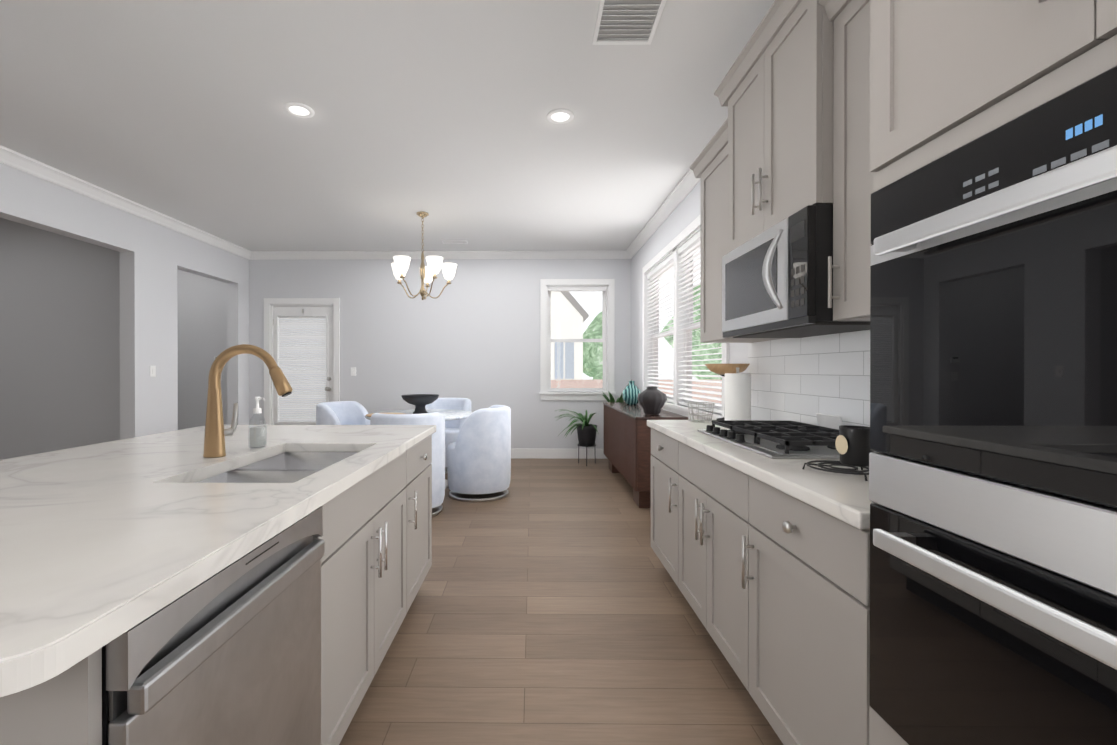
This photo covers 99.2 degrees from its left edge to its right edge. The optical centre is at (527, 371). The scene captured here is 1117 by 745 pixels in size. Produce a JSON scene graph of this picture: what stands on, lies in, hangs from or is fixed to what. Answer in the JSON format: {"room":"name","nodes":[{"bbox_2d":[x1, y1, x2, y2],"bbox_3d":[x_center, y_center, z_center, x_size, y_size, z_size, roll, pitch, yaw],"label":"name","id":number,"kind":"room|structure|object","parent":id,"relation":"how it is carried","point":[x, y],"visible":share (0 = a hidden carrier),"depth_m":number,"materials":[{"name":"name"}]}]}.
{"room":"kitchen","nodes":[
{"label":"kitchen","id":0,"kind":"room"},
{"bbox_2d":[0,218,119,459],"bbox_3d":[-6.025,-0.221,5.117,3.910,2.870,0.150,0,0,1],"label":"wall","id":1,"kind":"structure","parent":0,"point":[59,342],"depth_m":5.01,"materials":[{"name":"grey paint"}]},
{"bbox_2d":[0,163,248,439],"bbox_3d":[-4.023,-0.213,2.237,0.150,2.870,8.830,0,0,1],"label":"wall","id":2,"kind":"structure","parent":0,"point":[154,257],"depth_m":4.87,"materials":[{"name":"white paint"}]},
{"bbox_2d":[0,145,251,259],"bbox_3d":[-3.904,-1.600,2.232,0.088,0.095,8.830,0,0,1],"label":"crown molding","id":3,"kind":"structure","parent":2,"relation":"attached to","point":[8,157],"depth_m":4.37,"materials":[{"name":"white wood"}]},
{"bbox_2d":[150,366,155,376],"bbox_3d":[-3.916,-0.003,4.960,0.009,0.115,0.075,0,0,1],"label":"light switch","id":4,"kind":"object","parent":2,"relation":"attached to","point":[152,371],"visible":1,"depth_m":4.96,"materials":[{"name":"white plastic"}]},
{"bbox_2d":[0,0,774,250],"bbox_3d":[-3.308,-1.708,2.226,9.700,0.120,9.130,0,0,1],"label":"ceiling","id":5,"kind":"structure","parent":0,"point":[438,111],"depth_m":3.02,"materials":[{"name":"white paint"}]},
{"bbox_2d":[284,102,314,117],"bbox_3d":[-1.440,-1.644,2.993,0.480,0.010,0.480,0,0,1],"label":"recessed light","id":6,"kind":"object","parent":5,"relation":"in","point":[300,110],"visible":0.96,"depth_m":2.99,"materials":[{"name":"white plastic"}]},
{"bbox_2d":[391,211,456,299],"bbox_3d":[-1.104,-1.203,4.994,0.695,0.904,0.672,0,0,1],"label":"chandelier","id":7,"kind":"object","parent":5,"relation":"hanging from","point":[400,266],"visible":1,"depth_m":4.95,"materials":[{"name":"white glass"}]},
{"bbox_2d":[441,240,467,243],"bbox_3d":[-0.930,-1.651,6.048,0.320,0.013,0.120,0,0,1],"label":"ceiling vent","id":8,"kind":"object","parent":5,"relation":"in","point":[454,242],"visible":1,"depth_m":6.04,"materials":[{"name":"white metal"}]},
{"bbox_2d":[547,109,573,123],"bbox_3d":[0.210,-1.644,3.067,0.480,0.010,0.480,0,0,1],"label":"recessed light","id":9,"kind":"object","parent":5,"relation":"in","point":[559,116],"visible":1,"depth_m":3.06,"materials":[{"name":"white plastic"}]},
{"bbox_2d":[592,0,666,44],"bbox_3d":[0.466,-1.640,2.139,0.290,0.013,0.470,0,0,1],"label":"ceiling vent","id":10,"kind":"object","parent":5,"relation":"in","point":[627,22],"visible":0.98,"depth_m":2.23,"materials":[{"name":"white metal"}]},
{"bbox_2d":[177,259,630,448],"bbox_3d":[-3.339,-0.226,6.721,9.550,2.870,0.150,0,0,1],"label":"wall","id":11,"kind":"structure","parent":0,"point":[471,332],"depth_m":6.63,"materials":[{"name":"white paint"}]},
{"bbox_2d":[264,298,339,424],"bbox_3d":[-3.157,0.093,6.709,1.059,2.232,0.170,0,0,1],"label":"trim","id":12,"kind":"structure","parent":11,"relation":"attached to","point":[269,303],"depth_m":6.63,"materials":[{"name":"white"}]},
{"bbox_2d":[273,306,332,424],"bbox_3d":[-3.167,0.140,6.660,0.867,2.114,0.131,0,0,1],"label":"back door","id":13,"kind":"structure","parent":11,"relation":"in","point":[303,347],"depth_m":6.69,"materials":[{"name":"painted wood"},{"name":"glass"},{"name":"nickel"}]},
{"bbox_2d":[351,368,355,375],"bbox_3d":[-2.437,0.002,6.632,0.075,0.115,0.009,0,0,1],"label":"light switch","id":14,"kind":"object","parent":11,"relation":"attached to","point":[353,371],"visible":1,"depth_m":6.63,"materials":[{"name":"white plastic"}]},
{"bbox_2d":[252,250,627,259],"bbox_3d":[-1.235,-1.613,6.577,5.160,0.095,0.088,0,0,1],"label":"crown molding","id":15,"kind":"structure","parent":11,"relation":"attached to","point":[577,254],"depth_m":6.57,"materials":[{"name":"white wood"}]},
{"bbox_2d":[511,449,607,458],"bbox_3d":[-0.593,1.142,6.615,4.055,0.135,0.016,0,0,1],"label":"baseboard","id":16,"kind":"structure","parent":11,"relation":"attached to","point":[553,453],"depth_m":6.59,"materials":[{"name":"white wood"}]},
{"bbox_2d":[548,287,605,390],"bbox_3d":[0.690,-0.450,6.670,0.819,1.458,0.110,0,0,1],"label":"window","id":17,"kind":"structure","parent":11,"relation":"in","point":[603,309],"depth_m":6.67,"materials":[{"name":"white"}]},
{"bbox_2d":[539,279,615,399],"bbox_3d":[0.689,-0.442,6.658,1.057,1.682,0.195,0,0,1],"label":"trim","id":18,"kind":"structure","parent":11,"relation":"attached to","point":[609,284],"depth_m":6.59,"materials":[{"name":"white"}]},
{"bbox_2d":[339,458,782,744],"bbox_3d":[-3.308,1.282,2.235,9.700,0.120,9.130,0,0,1],"label":"floor","id":19,"kind":"structure","parent":0,"point":[550,604],"depth_m":2.15,"materials":[{"name":"brown wood"}]},
{"bbox_2d":[102,506,324,744],"bbox_3d":[-0.848,0.790,0.961,0.626,0.864,0.606,0,0,1],"label":"dishwasher","id":20,"kind":"object","parent":19,"relation":"on","point":[230,654],"visible":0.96,"depth_m":0.89,"materials":[{"name":"metal"}]},
{"bbox_2d":[0,433,432,744],"bbox_3d":[-0.995,0.787,1.666,0.958,0.876,2.060,0,0,1],"label":"kitchen island","id":21,"kind":"object","parent":19,"relation":"on","point":[376,560],"depth_m":1.50,"materials":[{"name":"wood"}]},
{"bbox_2d":[0,441,283,484],"bbox_3d":[-1.445,0.329,1.689,0.794,0.039,0.740,0,0,1],"label":"island countertop","id":22,"kind":"structure","parent":21,"relation":"on","point":[113,462],"depth_m":1.61,"materials":[{"name":"white stone"}]},
{"bbox_2d":[203,344,292,457],"bbox_3d":[-1.016,0.104,1.730,0.320,0.407,0.071,0,0,1],"label":"faucet","id":23,"kind":"object","parent":22,"relation":"on","point":[216,432],"visible":1,"depth_m":1.71,"materials":[{"name":"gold metal"}]},
{"bbox_2d":[248,397,266,447],"bbox_3d":[-1.095,0.204,1.925,0.075,0.206,0.058,0,0,1],"label":"soap dispenser","id":24,"kind":"object","parent":22,"relation":"on","point":[257,436],"visible":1,"depth_m":1.91,"materials":[{"name":"white plastic"}]},
{"bbox_2d":[0,481,335,708],"bbox_3d":[-1.196,0.333,0.919,1.310,0.036,0.816,0,0,1],"label":"island countertop","id":25,"kind":"structure","parent":21,"relation":"on","point":[78,562],"depth_m":0.83,"materials":[{"name":"white stone"}]},
{"bbox_2d":[120,425,435,448],"bbox_3d":[-1.182,0.326,2.386,1.310,0.040,0.681,0,0,1],"label":"island countertop","id":26,"kind":"structure","parent":21,"relation":"on","point":[293,436],"depth_m":2.28,"materials":[{"name":"white stone"}]},
{"bbox_2d":[172,449,375,484],"bbox_3d":[-0.858,0.431,1.683,0.444,0.188,0.783,0,0,1],"label":"sink","id":27,"kind":"object","parent":26,"relation":"in","point":[283,466],"depth_m":1.70,"materials":[{"name":"silver metal"}]},
{"bbox_2d":[316,401,369,424],"bbox_3d":[-2.001,0.778,5.256,0.625,0.870,0.628,0,0,1],"label":"chair","id":28,"kind":"object","parent":19,"relation":"on","point":[343,413],"visible":0.15,"depth_m":5.44,"materials":[{"name":"fabric"}]},
{"bbox_2d":[370,412,444,516],"bbox_3d":[-1.039,0.782,4.134,0.628,0.870,0.625,0,0,1],"label":"chair","id":29,"kind":"object","parent":19,"relation":"on","point":[437,419],"visible":0.23,"depth_m":3.97,"materials":[{"name":"fabric"}]},
{"bbox_2d":[365,409,472,488],"bbox_3d":[-1.131,0.829,5.017,1.120,0.770,1.120,0,0,1],"label":"dining table","id":30,"kind":"object","parent":19,"relation":"on","point":[447,414],"visible":0.15,"depth_m":5.14,"materials":[{"name":"stone"}]},
{"bbox_2d":[366,413,404,416],"bbox_3d":[-1.433,0.438,4.799,0.390,0.012,0.390,0,0,1],"label":"placemat","id":31,"kind":"object","parent":30,"relation":"on","point":[368,415],"visible":0.4,"depth_m":4.88,"materials":[{"name":"brown wood"}]},
{"bbox_2d":[401,394,438,413],"bbox_3d":[-1.131,0.346,4.996,0.390,0.195,0.390,0,0,1],"label":"bowl","id":32,"kind":"object","parent":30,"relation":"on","point":[420,402],"visible":0.9,"depth_m":4.91,"materials":[{"name":"black ceramic"}]},
{"bbox_2d":[425,398,470,473],"bbox_3d":[-1.021,0.776,5.928,0.628,0.870,0.625,0,0,1],"label":"chair","id":33,"kind":"object","parent":19,"relation":"on","point":[452,428],"visible":0.27,"depth_m":6.06,"materials":[{"name":"fabric"}]},
{"bbox_2d":[447,405,510,501],"bbox_3d":[-0.481,0.780,4.710,0.625,0.870,0.628,0,0,1],"label":"chair","id":34,"kind":"object","parent":19,"relation":"on","point":[479,460],"visible":1,"depth_m":4.44,"materials":[{"name":"fabric"}]},
{"bbox_2d":[555,409,598,465],"bbox_3d":[0.626,0.853,6.140,0.560,0.717,0.794,0,0,1],"label":"plant","id":35,"kind":"object","parent":19,"relation":"on","point":[586,431],"visible":1,"depth_m":6.10,"materials":[{"name":"green plant"}]},
{"bbox_2d":[603,402,687,507],"bbox_3d":[1.177,0.804,5.074,0.462,0.820,1.908,0,0,1],"label":"sideboard","id":36,"kind":"object","parent":19,"relation":"on","point":[627,442],"visible":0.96,"depth_m":4.37,"materials":[{"name":"brown wood"}]},
{"bbox_2d":[603,380,631,401],"bbox_3d":[1.183,0.655,6.301,0.360,1.110,0.486,0,0,1],"label":"fern plant","id":37,"kind":"object","parent":36,"relation":"on","point":[620,399],"visible":0.15,"depth_m":6.24,"materials":[{"name":"green plant"}]},
{"bbox_2d":[622,381,640,404],"bbox_3d":[1.225,0.251,5.592,0.230,0.280,0.230,0,0,1],"label":"vase","id":38,"kind":"object","parent":36,"relation":"on","point":[631,391],"visible":0.96,"depth_m":5.52,"materials":[{"name":"ceramic"}]},
{"bbox_2d":[637,386,666,414],"bbox_3d":[1.143,0.267,4.373,0.266,0.257,0.269,0,0,1],"label":"vase","id":39,"kind":"object","parent":36,"relation":"on","point":[652,400],"visible":1,"depth_m":4.29,"materials":[{"name":"grey ceramic"}]},
{"bbox_2d":[651,428,670,575],"bbox_3d":[1.079,0.784,2.660,0.625,0.876,0.631,0,0,1],"label":"base cabinet","id":40,"kind":"object","parent":19,"relation":"on","point":[660,444],"depth_m":2.74,"materials":[{"name":"wood"}]},
{"bbox_2d":[671,440,734,670],"bbox_3d":[1.073,0.786,2.015,0.625,0.876,0.902,0,0,1],"label":"base cabinet","id":41,"kind":"object","parent":19,"relation":"on","point":[702,488],"depth_m":2.02,"materials":[{"name":"wood"}]},
{"bbox_2d":[735,472,869,744],"bbox_3d":[1.066,0.787,1.366,0.625,0.876,0.641,0,0,1],"label":"base cabinet","id":42,"kind":"object","parent":19,"relation":"on","point":[764,560],"depth_m":1.32,"materials":[{"name":"wood"}]},
{"bbox_2d":[647,420,873,531],"bbox_3d":[1.065,0.328,2.024,0.646,0.040,1.959,0,0,1],"label":"countertop","id":43,"kind":"structure","parent":42,"relation":"on","point":[844,498],"depth_m":1.44,"materials":[{"name":"white stone"}]},
{"bbox_2d":[688,402,714,421],"bbox_3d":[1.059,0.248,2.904,0.160,0.112,0.160,0,0,1],"label":"wire basket","id":44,"kind":"object","parent":43,"relation":"on","point":[698,413],"visible":1,"depth_m":2.88,"materials":[{"name":"silver metal"}]},
{"bbox_2d":[705,364,749,419],"bbox_3d":[1.234,0.129,2.942,0.260,0.352,0.260,0,0,1],"label":"bowl","id":45,"kind":"object","parent":43,"relation":"on","point":[722,369],"visible":0.69,"depth_m":2.86,"materials":[{"name":"brown wood"}]},
{"bbox_2d":[725,367,750,419],"bbox_3d":[1.212,0.140,2.742,0.150,0.330,0.150,0,0,1],"label":"paper towel","id":46,"kind":"object","parent":43,"relation":"on","point":[737,395],"visible":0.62,"depth_m":2.68,"materials":[{"name":"white paper"}]},
{"bbox_2d":[697,420,875,458],"bbox_3d":[1.110,0.278,2.053,0.490,0.058,0.760,0,0,1],"label":"cooktop","id":47,"kind":"object","parent":43,"relation":"in","point":[781,439],"visible":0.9,"depth_m":1.92,"materials":[{"name":"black metal"}]},
{"bbox_2d":[802,460,868,480],"bbox_3d":[0.959,0.299,1.440,0.195,0.022,0.206,0,0,1],"label":"trivet","id":48,"kind":"object","parent":43,"relation":"on","point":[852,470],"visible":0.88,"depth_m":1.43,"materials":[{"name":"grey metal"}]},
{"bbox_2d":[835,425,873,466],"bbox_3d":[1.020,0.230,1.492,0.091,0.115,0.127,0,0,1],"label":"pot","id":49,"kind":"object","parent":48,"relation":"on","point":[852,443],"visible":0.94,"depth_m":1.44,"materials":[{"name":"black ceramic"}]},
{"bbox_2d":[869,0,1116,744],"bbox_3d":[1.035,-0.033,0.598,0.677,2.520,0.890,0,0,1],"label":"tall cabinet","id":50,"kind":"object","parent":19,"relation":"on","point":[947,76],"visible":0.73,"depth_m":0.82,"materials":[{"name":"grey wood"}]},
{"bbox_2d":[869,66,1116,744],"bbox_3d":[1.001,0.170,0.624,0.670,1.096,0.792,0,0,1],"label":"wall oven","id":51,"kind":"object","parent":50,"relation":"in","point":[993,445],"visible":1,"depth_m":0.72,"materials":[{"name":"black glass"}]},
{"bbox_2d":[631,180,747,414],"bbox_3d":[1.467,-0.212,2.183,0.150,2.870,9.130,0,0,1],"label":"wall","id":52,"kind":"structure","parent":0,"point":[685,213],"depth_m":5.29,"materials":[{"name":"white paint"}]},
{"bbox_2d":[624,169,700,258],"bbox_3d":[1.348,-1.600,2.180,0.088,0.095,8.830,0,0,1],"label":"crown molding","id":53,"kind":"structure","parent":52,"relation":"attached to","point":[685,186],"depth_m":4.73,"materials":[{"name":"white wood"}]},
{"bbox_2d":[642,214,728,419],"bbox_3d":[1.467,-0.418,4.568,0.195,1.697,2.554,0,0,1],"label":"trim","id":54,"kind":"structure","parent":52,"relation":"attached to","point":[688,232],"depth_m":5.25,"materials":[{"name":"white"}]},
{"bbox_2d":[652,245,721,409],"bbox_3d":[1.490,-0.435,4.567,0.150,1.500,2.316,0,0,1],"label":"window","id":55,"kind":"structure","parent":52,"relation":"in","point":[676,332],"depth_m":4.52,"materials":[{"name":"white"}]},
{"bbox_2d":[647,231,721,413],"bbox_3d":[1.453,-0.428,4.568,0.060,1.470,2.304,0,0,1],"label":"window blinds","id":56,"kind":"object","parent":55,"relation":"attached to","point":[689,245],"visible":0.5,"depth_m":4.40,"materials":[{"name":"white plastic"}]},
{"bbox_2d":[698,140,784,342],"bbox_3d":[1.235,-0.721,2.694,0.317,1.085,0.550,0,0,1],"label":"upper cabinet","id":57,"kind":"object","parent":52,"relation":"attached to","point":[710,170],"depth_m":2.80,"materials":[{"name":"grey wood"}]},
{"bbox_2d":[722,0,833,255],"bbox_3d":[1.201,-1.002,2.038,0.372,0.820,0.760,0,0,1],"label":"upper cabinet","id":58,"kind":"object","parent":52,"relation":"attached to","point":[791,136],"depth_m":1.92,"materials":[{"name":"grey wood"}]},
{"bbox_2d":[722,204,869,337],"bbox_3d":[1.156,-0.377,2.041,0.462,0.420,0.756,0,0,1],"label":"microwave","id":59,"kind":"object","parent":58,"relation":"attached to","point":[774,281],"visible":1,"depth_m":1.84,"materials":[{"name":"silver metal"}]},
{"bbox_2d":[748,330,869,426],"bbox_3d":[1.385,0.066,2.021,0.007,0.483,1.958,0,0,1],"label":"backsplash","id":60,"kind":"structure","parent":52,"relation":"attached to","point":[805,380],"depth_m":2.31,"materials":[{"name":"tile"}]},
{"bbox_2d":[816,413,842,429],"bbox_3d":[1.360,0.251,2.131,0.034,0.113,0.170,0,0,1],"label":"electrical outlet","id":61,"kind":"object","parent":60,"relation":"attached to","point":[830,421],"visible":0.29,"depth_m":2.13,"materials":[{"name":"white plastic"}]},
{"bbox_2d":[828,0,875,320],"bbox_3d":[1.222,-0.717,1.349,0.317,1.085,0.620,0,0,1],"label":"upper cabinet","id":62,"kind":"object","parent":52,"relation":"attached to","point":[851,178],"depth_m":1.58,"materials":[{"name":"grey wood"}]},
{"label":"outside","id":63,"kind":"structure","parent":0,"visible":0},
{"bbox_2d":[551,250,721,403],"bbox_3d":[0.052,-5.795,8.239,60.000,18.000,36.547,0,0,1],"label":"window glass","id":64,"kind":"structure","parent":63,"point":[562,371],"depth_m":15.36,"materials":[{"name":"clear glass"}]}
]}

